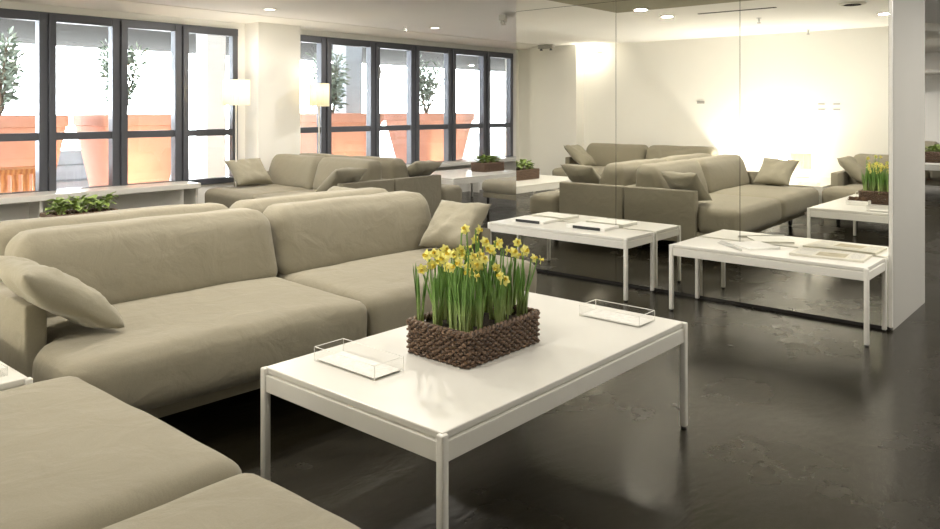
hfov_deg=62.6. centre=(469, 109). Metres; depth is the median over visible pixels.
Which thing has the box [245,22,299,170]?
column
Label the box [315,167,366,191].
throw cushion
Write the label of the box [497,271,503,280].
flower
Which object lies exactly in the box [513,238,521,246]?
flower
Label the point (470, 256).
daffodil
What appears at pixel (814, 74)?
mirror panel
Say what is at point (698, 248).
table
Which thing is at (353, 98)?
column
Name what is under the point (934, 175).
seat cushion
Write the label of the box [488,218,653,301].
table
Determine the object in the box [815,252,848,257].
photo
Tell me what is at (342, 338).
acrylic tray
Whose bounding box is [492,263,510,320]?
daffodil
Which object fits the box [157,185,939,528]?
floor
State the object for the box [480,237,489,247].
flower
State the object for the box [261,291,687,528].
table
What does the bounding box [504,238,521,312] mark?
daffodil
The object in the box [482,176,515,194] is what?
seat cushion
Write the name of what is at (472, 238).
daffodil
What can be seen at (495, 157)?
leafy plant
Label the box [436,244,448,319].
daffodil
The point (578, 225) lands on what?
magazine
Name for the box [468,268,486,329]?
daffodil
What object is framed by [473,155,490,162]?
leafy plant
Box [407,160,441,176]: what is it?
throw cushion
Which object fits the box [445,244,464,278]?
daffodil
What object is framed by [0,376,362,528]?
sofa
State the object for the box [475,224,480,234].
flower
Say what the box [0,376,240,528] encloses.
seat cushion
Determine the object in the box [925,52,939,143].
wall
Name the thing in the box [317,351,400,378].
stack
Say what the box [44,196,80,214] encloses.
leafy plant
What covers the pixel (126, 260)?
cushion
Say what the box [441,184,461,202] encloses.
seat cushion
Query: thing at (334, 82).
shrub
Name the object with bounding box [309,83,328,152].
floor lamp
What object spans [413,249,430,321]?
daffodil
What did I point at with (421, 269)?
flower
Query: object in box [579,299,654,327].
acrylic tray
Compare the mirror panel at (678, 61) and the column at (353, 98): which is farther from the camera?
the column at (353, 98)
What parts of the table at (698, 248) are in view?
leg, leg, rail frame, leg, leg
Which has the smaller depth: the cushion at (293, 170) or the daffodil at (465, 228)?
the daffodil at (465, 228)
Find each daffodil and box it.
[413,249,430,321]
[416,253,447,325]
[426,248,442,324]
[426,249,448,318]
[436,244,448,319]
[440,249,459,323]
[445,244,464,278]
[445,249,465,329]
[446,257,463,328]
[447,249,476,331]
[453,229,477,304]
[457,252,475,304]
[458,257,478,326]
[460,251,466,286]
[461,224,474,295]
[466,258,479,332]
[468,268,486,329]
[471,261,482,326]
[472,224,482,291]
[473,248,484,305]
[479,255,502,319]
[480,237,489,284]
[480,245,495,312]
[481,237,502,312]
[489,242,520,285]
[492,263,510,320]
[492,271,509,322]
[494,245,510,294]
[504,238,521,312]
[504,247,517,314]
[514,244,537,313]
[516,246,543,315]
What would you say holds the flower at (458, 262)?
on the daffodil at (458, 262)
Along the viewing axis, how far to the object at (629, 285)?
6.01 m
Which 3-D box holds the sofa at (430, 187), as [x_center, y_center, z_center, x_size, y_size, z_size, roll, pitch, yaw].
[-1.217,0.978,9.772,2.050,0.844,1.176,0,0,41]
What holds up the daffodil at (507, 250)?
on the woven basket at (461, 349)
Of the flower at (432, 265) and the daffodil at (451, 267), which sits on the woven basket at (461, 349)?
the daffodil at (451, 267)
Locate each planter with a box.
[0,115,68,192]
[72,114,170,186]
[300,113,316,153]
[331,113,365,155]
[384,113,406,162]
[420,113,443,160]
[456,113,464,159]
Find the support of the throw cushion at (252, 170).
on the sofa at (289, 174)
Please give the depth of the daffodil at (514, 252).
3.13 m
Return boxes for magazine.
[510,215,558,224]
[566,221,618,231]
[728,241,779,249]
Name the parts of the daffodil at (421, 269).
stem, stem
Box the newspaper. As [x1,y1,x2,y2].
[789,247,872,262]
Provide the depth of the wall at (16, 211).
9.30 m
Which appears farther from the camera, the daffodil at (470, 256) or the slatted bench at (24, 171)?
the slatted bench at (24, 171)
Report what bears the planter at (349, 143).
on the terrace
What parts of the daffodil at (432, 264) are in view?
stem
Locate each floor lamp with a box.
[222,79,249,186]
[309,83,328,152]
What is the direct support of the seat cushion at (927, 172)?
on the sofa at (932, 178)
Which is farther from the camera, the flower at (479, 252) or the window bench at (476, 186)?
the window bench at (476, 186)
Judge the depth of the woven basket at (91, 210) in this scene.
6.12 m
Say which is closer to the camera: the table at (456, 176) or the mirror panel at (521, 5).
the mirror panel at (521, 5)
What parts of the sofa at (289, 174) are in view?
armrest, armrest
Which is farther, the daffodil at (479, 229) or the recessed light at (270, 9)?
the recessed light at (270, 9)
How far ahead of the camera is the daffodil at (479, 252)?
3.00 m
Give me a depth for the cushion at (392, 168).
8.86 m
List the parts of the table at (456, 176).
rail frame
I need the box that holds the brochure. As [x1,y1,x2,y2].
[718,240,741,250]
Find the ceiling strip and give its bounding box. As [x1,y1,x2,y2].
[1,0,515,49]
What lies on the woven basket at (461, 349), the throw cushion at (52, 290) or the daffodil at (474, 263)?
the daffodil at (474, 263)
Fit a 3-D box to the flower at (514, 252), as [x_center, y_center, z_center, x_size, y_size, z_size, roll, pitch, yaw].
[0.175,0.578,3.122,0.023,0.044,0.044,0,0,41]
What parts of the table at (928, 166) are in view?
rail frame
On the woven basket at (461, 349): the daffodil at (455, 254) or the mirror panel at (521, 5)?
the daffodil at (455, 254)
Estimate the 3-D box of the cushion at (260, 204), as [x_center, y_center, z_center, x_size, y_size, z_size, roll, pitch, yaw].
[-1.070,0.768,5.219,0.360,0.422,1.247,0,0,43]
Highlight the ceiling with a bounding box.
[125,0,939,51]
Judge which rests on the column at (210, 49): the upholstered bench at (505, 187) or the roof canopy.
the roof canopy
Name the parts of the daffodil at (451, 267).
stem, stem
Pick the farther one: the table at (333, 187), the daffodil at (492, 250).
the table at (333, 187)
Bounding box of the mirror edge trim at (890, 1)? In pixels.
[889,0,892,327]
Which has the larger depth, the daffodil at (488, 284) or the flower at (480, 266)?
the daffodil at (488, 284)
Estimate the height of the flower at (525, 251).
0.044 m
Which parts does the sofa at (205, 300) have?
armrest, armrest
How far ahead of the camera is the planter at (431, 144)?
14.52 m
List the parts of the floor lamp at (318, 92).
lamp shade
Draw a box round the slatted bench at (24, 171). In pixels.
[0,166,34,192]
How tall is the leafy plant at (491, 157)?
0.148 m
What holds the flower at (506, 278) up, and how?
on the daffodil at (498, 304)
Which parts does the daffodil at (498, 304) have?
stem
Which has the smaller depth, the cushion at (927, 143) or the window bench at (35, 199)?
the window bench at (35, 199)
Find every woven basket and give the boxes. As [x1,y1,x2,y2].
[39,207,118,217]
[406,305,539,368]
[471,161,504,171]
[925,149,939,162]
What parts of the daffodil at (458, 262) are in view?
stem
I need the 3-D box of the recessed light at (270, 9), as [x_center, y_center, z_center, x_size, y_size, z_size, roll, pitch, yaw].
[-2.194,-1.096,8.475,0.170,0.008,0.170,0,0,41]
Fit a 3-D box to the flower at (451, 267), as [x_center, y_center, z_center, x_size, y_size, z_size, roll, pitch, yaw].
[-0.070,0.580,2.829,0.019,0.039,0.041,0,0,41]
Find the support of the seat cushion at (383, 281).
on the sofa at (205, 300)
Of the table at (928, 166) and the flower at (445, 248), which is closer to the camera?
the flower at (445, 248)
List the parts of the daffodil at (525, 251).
stem, stem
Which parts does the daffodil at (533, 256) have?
stem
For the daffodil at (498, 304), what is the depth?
2.99 m
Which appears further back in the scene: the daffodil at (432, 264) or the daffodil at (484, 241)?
the daffodil at (484, 241)
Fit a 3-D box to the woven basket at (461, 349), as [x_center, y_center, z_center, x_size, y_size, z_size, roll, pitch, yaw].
[0.018,0.867,3.036,0.329,0.133,0.458,0,0,41]
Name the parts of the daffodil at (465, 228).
stem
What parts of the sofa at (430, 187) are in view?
armrest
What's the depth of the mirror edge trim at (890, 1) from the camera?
4.88 m
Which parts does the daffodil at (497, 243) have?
stem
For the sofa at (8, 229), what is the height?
0.844 m
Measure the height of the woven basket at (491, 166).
0.141 m
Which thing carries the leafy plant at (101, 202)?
on the woven basket at (91, 210)
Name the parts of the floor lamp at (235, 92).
lamp shade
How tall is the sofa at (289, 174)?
0.845 m
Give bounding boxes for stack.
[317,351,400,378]
[581,309,652,326]
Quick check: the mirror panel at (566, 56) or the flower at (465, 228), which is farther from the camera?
the mirror panel at (566, 56)
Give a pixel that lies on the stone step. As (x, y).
(70, 171)
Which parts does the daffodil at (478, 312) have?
stem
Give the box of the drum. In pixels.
[925,23,939,39]
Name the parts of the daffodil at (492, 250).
stem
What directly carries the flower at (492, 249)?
on the daffodil at (492, 250)
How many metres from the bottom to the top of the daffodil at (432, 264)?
0.299 m
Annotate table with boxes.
[0,361,32,390]
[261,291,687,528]
[327,186,353,190]
[431,168,515,196]
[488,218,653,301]
[669,237,886,346]
[925,163,939,170]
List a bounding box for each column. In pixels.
[196,34,225,178]
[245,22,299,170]
[333,45,361,112]
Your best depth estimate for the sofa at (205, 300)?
3.71 m
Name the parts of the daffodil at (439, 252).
stem, stem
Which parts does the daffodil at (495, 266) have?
stem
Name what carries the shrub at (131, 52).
on the planter at (149, 159)
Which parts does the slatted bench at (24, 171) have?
seat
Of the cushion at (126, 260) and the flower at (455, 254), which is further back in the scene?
the cushion at (126, 260)
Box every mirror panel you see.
[516,0,615,11]
[516,1,615,281]
[616,0,739,301]
[740,0,888,326]
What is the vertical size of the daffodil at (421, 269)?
0.282 m
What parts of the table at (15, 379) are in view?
rail frame, leg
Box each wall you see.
[0,0,515,222]
[890,0,924,329]
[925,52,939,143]
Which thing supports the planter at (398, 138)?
on the terrace
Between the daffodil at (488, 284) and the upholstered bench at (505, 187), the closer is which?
the daffodil at (488, 284)
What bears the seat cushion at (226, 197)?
on the sofa at (289, 174)
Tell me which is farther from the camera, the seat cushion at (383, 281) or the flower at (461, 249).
the seat cushion at (383, 281)
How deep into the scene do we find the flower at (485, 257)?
3.07 m
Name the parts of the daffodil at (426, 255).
stem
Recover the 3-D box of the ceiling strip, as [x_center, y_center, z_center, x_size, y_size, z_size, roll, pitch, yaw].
[-0.860,-1.175,11.689,1.050,0.150,17.900,0,0,41]
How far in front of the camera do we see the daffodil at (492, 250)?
3.17 m
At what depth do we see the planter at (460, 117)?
15.04 m
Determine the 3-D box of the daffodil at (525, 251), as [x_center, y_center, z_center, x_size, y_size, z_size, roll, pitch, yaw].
[0.237,0.689,3.093,0.113,0.289,0.062,0,0,18]
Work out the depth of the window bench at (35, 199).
8.18 m
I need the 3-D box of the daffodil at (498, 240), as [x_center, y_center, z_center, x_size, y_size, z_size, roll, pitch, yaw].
[0.079,0.677,3.194,0.095,0.313,0.101,0,0,-16]
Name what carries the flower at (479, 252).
on the daffodil at (479, 252)
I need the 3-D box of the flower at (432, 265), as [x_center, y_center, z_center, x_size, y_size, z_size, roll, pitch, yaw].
[-0.145,0.589,2.938,0.046,0.046,0.015,0,0,-28]
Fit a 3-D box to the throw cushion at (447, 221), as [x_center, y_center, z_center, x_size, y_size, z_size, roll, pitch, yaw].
[-0.100,0.752,5.043,0.408,0.289,0.303,0,0,34]
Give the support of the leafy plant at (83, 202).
on the woven basket at (91, 210)
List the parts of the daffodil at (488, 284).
stem, stem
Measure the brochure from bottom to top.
0.014 m
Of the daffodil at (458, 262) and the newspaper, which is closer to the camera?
the daffodil at (458, 262)
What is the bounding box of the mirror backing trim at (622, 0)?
[517,0,879,325]
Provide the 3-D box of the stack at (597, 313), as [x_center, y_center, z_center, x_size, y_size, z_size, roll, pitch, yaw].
[0.654,0.927,3.451,0.292,0.003,0.130,0,0,41]
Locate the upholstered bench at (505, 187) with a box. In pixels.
[482,176,515,214]
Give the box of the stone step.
[56,149,88,188]
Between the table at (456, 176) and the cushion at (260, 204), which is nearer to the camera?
the cushion at (260, 204)
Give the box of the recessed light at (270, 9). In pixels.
[262,8,277,10]
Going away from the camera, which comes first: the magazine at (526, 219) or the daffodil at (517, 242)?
the daffodil at (517, 242)
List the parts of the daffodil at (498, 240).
stem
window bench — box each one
[0,181,200,218]
[406,156,515,192]
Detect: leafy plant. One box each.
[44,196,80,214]
[63,194,97,212]
[85,191,118,210]
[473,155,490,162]
[482,154,494,162]
[490,155,500,161]
[925,146,939,151]
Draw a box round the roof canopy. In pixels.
[0,18,463,69]
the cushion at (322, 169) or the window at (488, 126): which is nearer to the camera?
the cushion at (322, 169)
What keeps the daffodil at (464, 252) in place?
on the woven basket at (461, 349)
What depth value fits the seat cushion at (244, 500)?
1.78 m
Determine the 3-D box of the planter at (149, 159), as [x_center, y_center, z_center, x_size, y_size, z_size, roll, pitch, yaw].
[-4.723,0.705,10.717,1.131,1.270,1.131,0,0,41]
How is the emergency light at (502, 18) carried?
attached to the ceiling
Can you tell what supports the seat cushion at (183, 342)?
on the sofa at (205, 300)
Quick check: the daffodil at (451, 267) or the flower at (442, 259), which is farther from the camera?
the flower at (442, 259)
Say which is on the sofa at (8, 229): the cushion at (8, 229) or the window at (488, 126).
the cushion at (8, 229)
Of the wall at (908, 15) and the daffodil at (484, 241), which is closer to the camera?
the daffodil at (484, 241)
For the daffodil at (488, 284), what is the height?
0.257 m
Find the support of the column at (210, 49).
on the terrace
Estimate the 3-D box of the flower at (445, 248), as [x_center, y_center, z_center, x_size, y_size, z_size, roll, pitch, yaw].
[-0.099,0.552,3.042,0.045,0.045,0.016,0,0,-36]
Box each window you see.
[0,8,237,194]
[300,35,512,163]
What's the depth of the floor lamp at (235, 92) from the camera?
9.06 m
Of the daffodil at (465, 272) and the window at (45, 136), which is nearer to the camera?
the daffodil at (465, 272)
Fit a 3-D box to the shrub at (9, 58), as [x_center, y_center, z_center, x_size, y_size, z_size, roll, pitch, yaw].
[-5.763,-0.434,9.582,0.498,1.201,0.640,0,0,-18]
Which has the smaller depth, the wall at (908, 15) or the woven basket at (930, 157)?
the wall at (908, 15)
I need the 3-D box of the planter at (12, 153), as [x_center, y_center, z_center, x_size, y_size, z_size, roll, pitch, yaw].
[-5.728,0.705,9.563,1.111,1.270,1.111,0,0,41]
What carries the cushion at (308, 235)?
on the sofa at (205, 300)
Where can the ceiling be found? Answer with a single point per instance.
(464, 18)
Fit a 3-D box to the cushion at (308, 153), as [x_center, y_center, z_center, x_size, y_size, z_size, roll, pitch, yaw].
[-1.811,0.767,9.800,0.931,0.421,0.356,0,0,41]
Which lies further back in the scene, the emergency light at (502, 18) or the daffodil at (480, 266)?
the emergency light at (502, 18)
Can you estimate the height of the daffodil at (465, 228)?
0.377 m
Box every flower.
[416,264,427,273]
[424,249,430,261]
[426,259,436,269]
[430,248,439,258]
[439,244,448,253]
[439,253,447,264]
[445,249,453,259]
[447,263,454,272]
[452,249,459,258]
[455,244,464,254]
[455,257,463,267]
[461,224,469,234]
[470,258,477,268]
[473,261,482,271]
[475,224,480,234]
[477,248,481,258]
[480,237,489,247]
[480,255,488,264]
[490,245,495,255]
[492,263,500,271]
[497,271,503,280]
[500,275,509,285]
[509,247,517,257]
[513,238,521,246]
[520,246,528,256]
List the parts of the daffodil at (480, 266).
stem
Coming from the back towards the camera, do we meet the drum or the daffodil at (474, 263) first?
the drum
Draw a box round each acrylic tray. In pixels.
[314,338,403,380]
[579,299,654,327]
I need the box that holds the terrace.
[61,131,463,180]
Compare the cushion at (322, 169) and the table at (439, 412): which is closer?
the table at (439, 412)
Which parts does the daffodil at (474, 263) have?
stem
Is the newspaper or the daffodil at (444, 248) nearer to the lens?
the daffodil at (444, 248)
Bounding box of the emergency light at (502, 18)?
[499,15,506,24]
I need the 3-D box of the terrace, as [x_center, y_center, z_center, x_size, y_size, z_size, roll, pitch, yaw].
[-11.856,1.380,23.585,31.140,0.080,48.000,0,0,41]
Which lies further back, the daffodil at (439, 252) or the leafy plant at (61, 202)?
the leafy plant at (61, 202)
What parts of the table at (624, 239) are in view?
leg, leg, rail frame, leg, leg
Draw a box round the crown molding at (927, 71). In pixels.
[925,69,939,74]
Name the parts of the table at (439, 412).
leg, leg, rail frame, leg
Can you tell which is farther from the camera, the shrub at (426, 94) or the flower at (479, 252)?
the shrub at (426, 94)
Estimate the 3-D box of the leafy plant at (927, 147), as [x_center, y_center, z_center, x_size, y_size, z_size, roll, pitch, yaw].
[7.021,0.618,11.762,0.260,0.128,0.303,0,0,41]
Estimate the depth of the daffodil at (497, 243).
3.20 m
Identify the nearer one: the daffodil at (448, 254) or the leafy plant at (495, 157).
the daffodil at (448, 254)
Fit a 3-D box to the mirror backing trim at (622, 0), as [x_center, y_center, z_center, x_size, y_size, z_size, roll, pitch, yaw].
[1.538,0.179,5.880,2.973,2.398,0.020,0,0,41]
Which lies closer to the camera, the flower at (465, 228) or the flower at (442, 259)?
the flower at (442, 259)
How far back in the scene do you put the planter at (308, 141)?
13.06 m
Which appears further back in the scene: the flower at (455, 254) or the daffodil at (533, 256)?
the daffodil at (533, 256)
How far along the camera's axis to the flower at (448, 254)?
2.90 m
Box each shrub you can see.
[0,26,26,114]
[96,39,149,113]
[305,49,350,113]
[420,54,443,112]
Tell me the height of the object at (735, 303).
0.022 m
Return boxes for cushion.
[0,203,226,255]
[0,256,126,328]
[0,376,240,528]
[4,208,277,316]
[32,277,367,410]
[104,472,362,528]
[205,184,308,208]
[224,158,272,185]
[229,188,386,213]
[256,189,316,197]
[263,191,435,274]
[268,154,324,189]
[276,248,536,336]
[301,152,348,157]
[313,157,381,188]
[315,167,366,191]
[347,156,408,178]
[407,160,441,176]
[418,200,490,249]
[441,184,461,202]
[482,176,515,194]
[925,141,939,149]
[925,170,929,179]
[930,170,939,180]
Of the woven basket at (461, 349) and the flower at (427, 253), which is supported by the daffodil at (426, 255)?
the flower at (427, 253)
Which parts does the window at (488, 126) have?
handle, glass pane, glass pane, glass pane, glass pane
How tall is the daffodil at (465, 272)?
0.279 m
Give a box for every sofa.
[0,188,386,255]
[0,191,536,418]
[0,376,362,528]
[205,154,393,208]
[301,152,461,217]
[925,141,939,185]
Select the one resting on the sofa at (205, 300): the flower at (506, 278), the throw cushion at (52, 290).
the throw cushion at (52, 290)
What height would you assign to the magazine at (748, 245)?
0.012 m
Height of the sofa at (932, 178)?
0.843 m
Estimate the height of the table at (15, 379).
0.467 m

